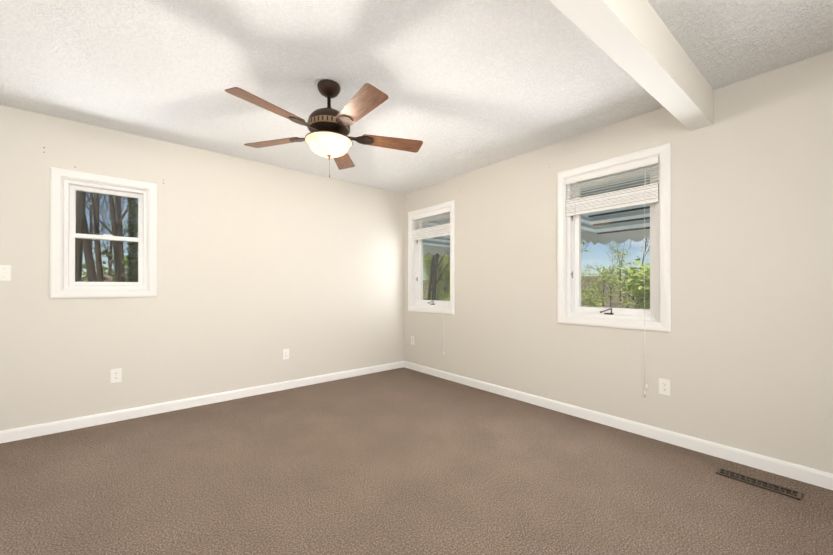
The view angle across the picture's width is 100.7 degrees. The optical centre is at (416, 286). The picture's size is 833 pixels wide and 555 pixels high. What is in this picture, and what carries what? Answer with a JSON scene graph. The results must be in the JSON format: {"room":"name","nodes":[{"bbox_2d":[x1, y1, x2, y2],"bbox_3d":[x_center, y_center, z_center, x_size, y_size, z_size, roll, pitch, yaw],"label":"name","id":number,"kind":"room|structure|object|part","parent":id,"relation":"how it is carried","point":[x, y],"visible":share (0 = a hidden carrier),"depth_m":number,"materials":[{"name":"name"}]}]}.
{"room":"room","nodes":[
{"label":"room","id":0,"kind":"room"},
{"bbox_2d":[0,105,403,430],"bbox_3d":[-1.818,-0.091,3.623,4.470,2.455,0.160,0,0,-40],"label":"wall","id":1,"kind":"structure","parent":0,"point":[261,266],"depth_m":3.29,"materials":[{"name":"beige paint"}]},
{"bbox_2d":[0,265,10,280],"bbox_3d":[-3.003,-0.101,2.507,0.070,0.114,0.016,0,0,-40],"label":"light switch","id":2,"kind":"object","parent":1,"relation":"attached to","point":[5,272],"visible":1,"depth_m":2.52,"materials":[{"name":"white plastic"}]},
{"bbox_2d":[49,167,157,298],"bbox_3d":[-2.622,-0.415,2.932,0.668,1.018,0.179,0,0,-40],"label":"window","id":3,"kind":"structure","parent":1,"relation":"in","point":[58,176],"depth_m":2.85,"materials":[{"name":"white wood"}]},
{"bbox_3d":[-2.623,-0.415,2.934,0.524,0.874,0.105,0,0,-40],"label":"left window sashes","id":4,"kind":"part","parent":3,"relation":"part of","materials":[{"name":"white wood"}]},
{"bbox_2d":[111,368,121,382],"bbox_3d":[-2.532,0.750,2.909,0.070,0.114,0.008,0,0,-40],"label":"electrical outlet","id":5,"kind":"object","parent":1,"relation":"attached to","point":[116,375],"visible":1,"depth_m":2.91,"materials":[{"name":"white plastic"}]},
{"bbox_2d":[0,361,403,443],"bbox_3d":[-1.762,1.092,3.554,4.150,0.088,0.014,0,0,-40],"label":"baseboard","id":6,"kind":"structure","parent":1,"relation":"attached to","point":[20,433],"depth_m":3.14,"materials":[{"name":"white wood"}]},
{"bbox_2d":[283,349,288,359],"bbox_3d":[-1.446,0.747,3.824,0.070,0.114,0.008,0,0,-40],"label":"electrical outlet","id":7,"kind":"object","parent":1,"relation":"attached to","point":[285,353],"visible":1,"depth_m":3.82,"materials":[{"name":"white plastic"}]},
{"bbox_2d":[0,367,832,554],"bbox_3d":[0.040,1.192,1.419,4.470,0.120,5.920,0,0,-40],"label":"floor","id":8,"kind":"structure","parent":0,"point":[402,461],"depth_m":1.96,"materials":[{"name":"carpet"}]},
{"bbox_2d":[716,467,801,499],"bbox_3d":[1.960,1.129,1.989,0.090,0.009,0.345,0,0,-40],"label":"air vent register","id":9,"kind":"object","parent":8,"relation":"on","point":[788,492],"visible":1,"depth_m":1.97,"materials":[{"name":"brown metal"}]},
{"bbox_2d":[0,0,832,193],"bbox_3d":[0.040,-1.383,1.424,4.470,0.120,5.920,0,0,-40],"label":"ceiling","id":10,"kind":"structure","parent":0,"point":[466,86],"depth_m":2.08,"materials":[{"name":"white paint"}]},
{"bbox_2d":[225,79,422,177],"bbox_3d":[-0.559,-1.019,2.235,1.246,0.604,1.210,0,0,-40],"label":"fan","id":11,"kind":"object","parent":10,"relation":"hanging from","point":[328,126],"visible":1,"depth_m":2.17,"materials":[{"name":"brown wood"}]},
{"bbox_2d":[549,0,713,130],"bbox_3d":[0.284,-1.208,1.063,4.252,0.232,0.289,0,0,-40],"label":"ceiling beam","id":12,"kind":"structure","parent":10,"relation":"attached to","point":[636,40],"depth_m":1.68,"materials":[{"name":"white paint"}]},
{"bbox_2d":[404,50,832,473],"bbox_3d":[1.738,-0.093,2.750,0.160,2.455,5.760,0,0,-40],"label":"wall","id":13,"kind":"structure","parent":0,"point":[740,356],"depth_m":2.37,"materials":[{"name":"beige paint"}]},
{"bbox_2d":[408,200,454,354],"bbox_3d":[0.226,-0.101,4.522,0.185,1.879,0.878,0,0,-40],"label":"window","id":14,"kind":"structure","parent":13,"relation":"in","point":[417,230],"depth_m":4.57,"materials":[{"name":"white wood"}]},
{"bbox_2d":[423,218,449,256],"bbox_3d":[0.713,-0.933,4.931,1.088,0.895,1.196,0,0,-40],"label":"canopy","id":15,"kind":"object","parent":13,"relation":"attached to","point":[442,247],"depth_m":5.36,"materials":[{"name":"grey fabric"}]},
{"bbox_2d":[557,142,670,396],"bbox_3d":[1.619,-0.104,2.872,0.185,1.879,0.858,0,0,-40],"label":"window","id":16,"kind":"structure","parent":13,"relation":"in","point":[654,162],"depth_m":2.79,"materials":[{"name":"white wood"}]},
{"bbox_2d":[571,216,612,314],"bbox_3d":[1.505,-0.212,2.979,0.052,0.888,0.351,0,0,-40],"label":"hardware piece","id":17,"kind":"object","parent":16,"relation":"attached to","point":[611,313],"visible":0.94,"depth_m":2.88,"materials":[{"name":"black metal"}]},
{"bbox_2d":[581,174,649,244],"bbox_3d":[2.106,-0.937,3.280,1.088,0.895,1.176,0,0,-40],"label":"canopy","id":18,"kind":"object","parent":13,"relation":"attached to","point":[619,213],"depth_m":3.78,"materials":[{"name":"grey fabric"}]},
{"bbox_2d":[404,361,832,489],"bbox_3d":[1.620,1.091,2.752,0.014,0.088,5.600,0,0,-40],"label":"baseboard","id":19,"kind":"structure","parent":13,"relation":"attached to","point":[819,478],"depth_m":2.52,"materials":[{"name":"white wood"}]},
{"bbox_2d":[659,378,669,395],"bbox_3d":[1.816,0.734,2.526,0.008,0.114,0.070,0,0,-40],"label":"electrical outlet","id":20,"kind":"object","parent":13,"relation":"attached to","point":[664,386],"visible":1,"depth_m":2.52,"materials":[{"name":"white plastic"}]},
{"label":"outside","id":21,"kind":"structure","parent":0,"visible":0},
{"bbox_2d":[423,276,647,308],"bbox_3d":[15.106,3.869,17.788,320.000,16.579,320.000,0,0,-40],"label":"ground","id":22,"kind":"structure","parent":21,"point":[614,302],"depth_m":81.62,"materials":[{"name":"green plant"}]},
{"bbox_2d":[75,191,649,308],"bbox_3d":[-6.539,-4.415,32.940,105.023,33.839,107.247,0,0,-40],"label":"trees","id":23,"kind":"object","parent":22,"relation":"on","point":[122,276],"depth_m":18.90,"materials":[{"name":"green plant"}]}
]}

